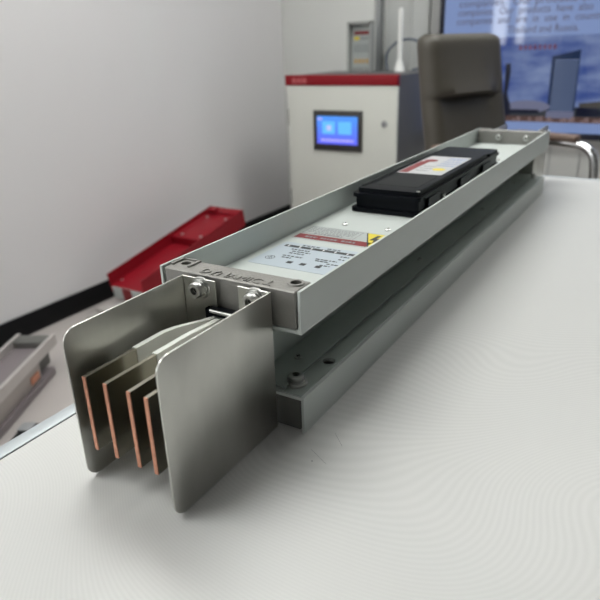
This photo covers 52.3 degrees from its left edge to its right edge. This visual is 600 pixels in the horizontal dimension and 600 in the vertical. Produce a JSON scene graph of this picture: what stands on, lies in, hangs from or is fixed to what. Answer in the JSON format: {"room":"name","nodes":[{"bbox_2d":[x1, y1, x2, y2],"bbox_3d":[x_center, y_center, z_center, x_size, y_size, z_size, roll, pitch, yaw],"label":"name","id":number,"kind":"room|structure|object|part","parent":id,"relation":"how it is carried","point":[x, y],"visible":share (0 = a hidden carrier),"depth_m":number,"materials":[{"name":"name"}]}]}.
{"room":"electrical equipment showroom","nodes":[
{"label":"electrical equipment showroom","id":0,"kind":"room"},
{"bbox_2d":[0,297,116,445],"bbox_3d":[0.521,1.002,0.332,5.270,0.100,6.500,11,26,29],"label":"floor","id":1,"kind":"structure","parent":0,"point":[56,395],"depth_m":2.02,"materials":[{"name":"plastic"}]},
{"bbox_2d":[11,422,36,439],"bbox_3d":[-0.740,0.440,1.583,0.120,0.060,0.370,-1,23,3],"label":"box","id":2,"kind":"object","parent":1,"relation":"on","point":[25,426],"visible":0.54,"depth_m":1.71,"materials":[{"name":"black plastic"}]},
{"bbox_2d":[0,333,56,438],"bbox_3d":[-0.945,0.426,1.542,0.138,0.130,1.300,-1,23,3],"label":"silver busway","id":3,"kind":"object","parent":1,"relation":"on","point":[24,359],"visible":1,"depth_m":1.96,"materials":[{"name":"grey metal"}]},
{"bbox_2d":[0,367,55,438],"bbox_3d":[-0.944,0.482,1.539,0.138,0.028,1.250,-1,23,3],"label":"tray","id":4,"kind":"object","parent":3,"relation":"on","point":[47,373],"depth_m":1.92,"materials":[{"name":"grey"}]},
{"bbox_2d":[0,333,56,403],"bbox_3d":[-0.948,0.383,1.525,0.135,0.038,1.300,-1,23,3],"label":"tray","id":5,"kind":"object","parent":3,"relation":"on","point":[21,355],"depth_m":1.99,"materials":[{"name":"silver metal"}]},
{"bbox_2d":[31,371,39,385],"bbox_3d":[-0.859,0.253,1.984,0.006,0.026,0.055,-1,23,3],"label":"sticker","id":6,"kind":"object","parent":3,"relation":"on","point":[35,375],"depth_m":1.98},
{"bbox_2d":[86,299,124,318],"bbox_3d":[-0.727,0.040,2.561,0.195,0.050,0.260,11,26,29],"label":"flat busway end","id":7,"kind":"object","parent":1,"relation":"on","point":[115,302],"visible":0.16,"depth_m":2.53,"materials":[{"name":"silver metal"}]},
{"bbox_2d":[107,205,245,300],"bbox_3d":[-0.531,-0.224,2.755,0.194,0.247,0.718,11,26,29],"label":"red busway","id":8,"kind":"object","parent":7,"relation":"on","point":[141,273],"visible":0.96,"depth_m":2.74,"materials":[{"name":"metal"}]},
{"bbox_3d":[-0.445,-0.331,2.870,0.186,0.038,0.265,11,36,29],"label":"plate","id":9,"kind":"part","parent":8,"relation":"part of","materials":[{"name":"red metal"}]},
{"bbox_2d":[0,175,599,599],"bbox_3d":[0.560,0.554,0.305,1.660,0.746,2.135,11,26,29],"label":"table","id":10,"kind":"object","parent":1,"relation":"on","point":[463,463],"visible":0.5,"depth_m":0.41,"materials":[{"name":"white laminate"}]},
{"bbox_2d":[62,124,549,512],"bbox_3d":[0.176,-0.117,0.828,0.130,0.120,1.132,11,26,29],"label":"busway","id":11,"kind":"object","parent":10,"relation":"on","point":[191,372],"visible":1,"depth_m":0.48,"materials":[{"name":"metal"}]},
{"bbox_3d":[-0.105,0.055,0.443,0.032,0.113,0.116,11,26,29],"label":"plate","id":12,"kind":"part","parent":11,"relation":"part of","materials":[{"name":"metal"}]},
{"bbox_2d":[192,276,209,298],"bbox_3d":[-0.076,-0.009,0.467,0.018,0.018,0.004,11,26,29],"label":"bolt","id":13,"kind":"object","parent":11,"relation":"in","point":[200,284],"depth_m":0.46,"materials":[{"name":"metal"}]},
{"bbox_3d":[-0.061,0.064,0.417,0.028,0.113,0.118,11,26,29],"label":"plate","id":14,"kind":"part","parent":11,"relation":"part of","materials":[{"name":"metal"}]},
{"bbox_2d":[245,287,262,297],"bbox_3d":[-0.033,-0.001,0.442,0.018,0.018,0.004,11,26,29],"label":"bolt","id":15,"kind":"object","parent":11,"relation":"in","point":[250,292],"depth_m":0.44,"materials":[{"name":"metal"}]},
{"bbox_2d":[287,377,307,388],"bbox_3d":[-0.003,0.063,0.476,0.018,0.004,0.018,11,26,29],"label":"washer","id":16,"kind":"object","parent":11,"relation":"in","point":[292,382],"depth_m":0.47,"materials":[{"name":"silver metal"}]},
{"bbox_2d":[265,244,355,267],"bbox_3d":[0.009,-0.042,0.575,0.078,0.001,0.053,11,26,29],"label":"print","id":17,"kind":"object","parent":11,"relation":"on","point":[280,255],"depth_m":0.58,"materials":[{"name":"black"}]},
{"bbox_2d":[304,235,355,243],"bbox_3d":[0.030,-0.062,0.621,0.057,0.001,0.004,11,26,29],"label":"print","id":18,"kind":"object","parent":11,"relation":"on","point":[324,239],"depth_m":0.62},
{"bbox_2d":[303,226,362,238],"bbox_3d":[0.035,-0.071,0.644,0.061,0.001,0.026,11,26,29],"label":"print","id":19,"kind":"object","parent":11,"relation":"on","point":[320,232],"depth_m":0.64,"materials":[{"name":"grey paper"}]},
{"bbox_2d":[160,128,549,334],"bbox_3d":[0.176,-0.156,0.815,0.130,0.033,0.900,11,26,29],"label":"tray","id":20,"kind":"object","parent":11,"relation":"on","point":[306,260],"depth_m":0.61,"materials":[{"name":"grey metal"}]},
{"bbox_2d":[367,233,381,246],"bbox_3d":[0.073,-0.060,0.613,0.033,0.001,0.043,11,26,29],"label":"print","id":21,"kind":"object","parent":11,"relation":"on","point":[371,237],"depth_m":0.62,"materials":[{"name":"yellow paper"}]},
{"bbox_3d":[0.132,-0.147,0.749,0.054,0.001,0.076,11,26,29],"label":"lid panel","id":22,"kind":"part","parent":11,"relation":"part of","materials":[{"name":"black plastic"}]},
{"bbox_2d":[276,177,544,433],"bbox_3d":[0.179,-0.077,0.848,0.130,0.031,0.900,11,26,29],"label":"tray","id":23,"kind":"object","parent":11,"relation":"on","point":[356,334],"depth_m":0.61,"materials":[{"name":"grey metal"}]},
{"bbox_2d":[399,159,437,171],"bbox_3d":[0.164,-0.183,0.833,0.021,0.001,0.100,11,26,29],"label":"print","id":24,"kind":"object","parent":11,"relation":"on","point":[420,165],"depth_m":0.83,"materials":[{"name":"red"}]},
{"bbox_2d":[437,158,467,166],"bbox_3d":[0.211,-0.190,0.846,0.024,0.001,0.063,11,26,29],"label":"print","id":25,"kind":"object","parent":11,"relation":"on","point":[443,162],"depth_m":0.84,"materials":[{"name":"blue"}]},
{"bbox_3d":[0.418,-0.294,1.242,0.032,0.113,0.111,11,26,29],"label":"plate","id":26,"kind":"part","parent":11,"relation":"part of","materials":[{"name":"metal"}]},
{"bbox_3d":[0.463,-0.285,1.217,0.028,0.113,0.111,11,26,29],"label":"plate","id":27,"kind":"part","parent":11,"relation":"part of","materials":[{"name":"metal"}]},
{"bbox_2d":[285,70,424,207],"bbox_3d":[0.316,-0.716,3.200,0.590,0.892,0.504,11,26,29],"label":"base cabinet","id":28,"kind":"object","parent":1,"relation":"on","point":[345,128],"visible":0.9,"depth_m":2.93,"materials":[{"name":"grey metal"}]},
{"bbox_2d":[347,21,374,71],"bbox_3d":[0.322,-1.315,3.176,0.134,0.240,0.075,11,26,29],"label":"sample","id":29,"kind":"object","parent":28,"relation":"on","point":[360,34],"visible":0.99,"depth_m":3.17,"materials":[{"name":"grey metal"}]},
{"bbox_3d":[0.320,-1.312,3.174,0.106,0.195,0.002,11,26,29],"label":"label panel","id":30,"kind":"part","parent":29,"relation":"part of","materials":[{"name":"grey paper"}]},
{"bbox_2d":[354,37,368,51],"bbox_3d":[0.319,-1.324,3.168,0.083,0.071,0.002,11,26,29],"label":"print","id":31,"kind":"object","parent":29,"relation":"attached to","point":[361,44],"depth_m":3.17,"materials":[{"name":"grey paper"}]},
{"bbox_2d":[394,8,404,71],"bbox_3d":[0.492,-1.277,3.007,0.056,0.288,0.056,11,26,29],"label":"antenna","id":32,"kind":"object","parent":28,"relation":"on","point":[399,67],"visible":1,"depth_m":3.01,"materials":[{"name":"white plastic"}]},
{"bbox_3d":[0.491,-1.307,2.995,0.025,0.223,0.025,11,26,29],"label":"rod","id":33,"kind":"part","parent":32,"relation":"part of","materials":[{"name":"white plastic"}]},
{"bbox_2d":[385,38,417,70],"bbox_3d":[0.539,-1.233,3.075,0.250,0.157,0.040,13,27,31],"label":"cable loop","id":34,"kind":"object","parent":28,"relation":"on","point":[404,39],"visible":0.63,"depth_m":3.09,"materials":[{"name":"grey"}]},
{"bbox_2d":[417,33,598,178],"bbox_3d":[0.741,-0.307,1.981,0.592,1.042,0.662,-19,28,-35],"label":"office chair","id":35,"kind":"object","parent":1,"relation":"on","point":[461,82],"visible":0.3,"depth_m":1.96,"materials":[{"name":"brown leather"}]},
{"bbox_3d":[0.556,-0.555,2.074,0.402,0.642,0.156,-19,28,-35],"label":"backrest","id":36,"kind":"part","parent":35,"relation":"part of","materials":[{"name":"brown leather"}]},
{"bbox_3d":[0.838,-0.373,2.128,0.076,0.372,0.363,-19,28,-35],"label":"armrest","id":37,"kind":"part","parent":35,"relation":"part of","materials":[{"name":"silver metal"}]},
{"bbox_2d":[0,0,288,323],"bbox_3d":[-1.738,-0.736,1.052,0.100,2.700,6.500,11,26,29],"label":"wall","id":38,"kind":"structure","parent":0,"point":[122,122],"depth_m":2.65,"materials":[{"name":"paint"}]},
{"bbox_2d":[0,204,290,347],"bbox_3d":[-1.665,0.491,1.502,0.012,0.085,6.240,11,26,29],"label":"baseboard","id":39,"kind":"structure","parent":38,"relation":"attached to","point":[29,323],"depth_m":2.53,"materials":[{"name":"black"}]},
{"bbox_2d":[383,0,599,178],"bbox_3d":[2.124,-1.388,2.311,5.070,2.700,0.100,11,26,29],"label":"wall","id":40,"kind":"structure","parent":0,"point":[563,161],"depth_m":3.07,"materials":[{"name":"paint"}]},
{"bbox_2d":[281,0,375,208],"bbox_3d":[0.156,-1.746,3.335,0.580,2.700,0.070,11,26,29],"label":"wall","id":41,"kind":"structure","parent":40,"relation":"attached to","point":[314,31],"depth_m":3.44,"materials":[{"name":"paint"}]},
{"bbox_2d":[375,0,383,70],"bbox_3d":[0.422,-1.698,3.197,0.023,2.700,0.045,11,26,29],"label":"trim","id":42,"kind":"structure","parent":40,"relation":"attached to","point":[379,3],"depth_m":3.29,"materials":[{"name":"silver metal"}]},
{"bbox_2d":[386,0,431,70],"bbox_3d":[0.559,-1.671,3.120,0.235,2.700,0.045,11,26,29],"label":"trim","id":43,"kind":"structure","parent":40,"relation":"attached to","point":[417,13],"depth_m":3.21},
{"bbox_2d":[431,0,440,33],"bbox_3d":[0.698,-1.646,3.049,0.050,2.700,0.030,11,26,29],"label":"trim","id":44,"kind":"structure","parent":40,"relation":"attached to","point":[436,3],"depth_m":3.12,"materials":[{"name":"grey paint"}]},
{"bbox_2d":[439,0,599,140],"bbox_3d":[1.431,-1.190,2.725,1.652,0.930,0.098,11,26,29],"label":"television","id":45,"kind":"object","parent":40,"relation":"attached to","point":[550,49],"visible":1,"depth_m":2.88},
{"bbox_2d":[499,34,599,106],"bbox_3d":[1.409,-0.996,2.765,1.400,0.387,0.002,11,26,29],"label":"picture","id":46,"kind":"object","parent":45,"relation":"on","point":[539,70],"depth_m":2.88,"materials":[{"name":"blue paper"}]},
{"bbox_2d":[546,146,550,174],"bbox_3d":[1.269,-0.553,3.168,0.008,0.555,0.006,11,26,29],"label":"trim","id":47,"kind":"structure","parent":40,"relation":"attached to","point":[550,146],"depth_m":3.10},
{"bbox_2d":[576,140,582,177],"bbox_3d":[1.389,-0.529,3.100,0.008,0.555,0.006,11,26,29],"label":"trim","id":48,"kind":"structure","parent":40,"relation":"attached to","point":[581,140],"depth_m":3.04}
]}

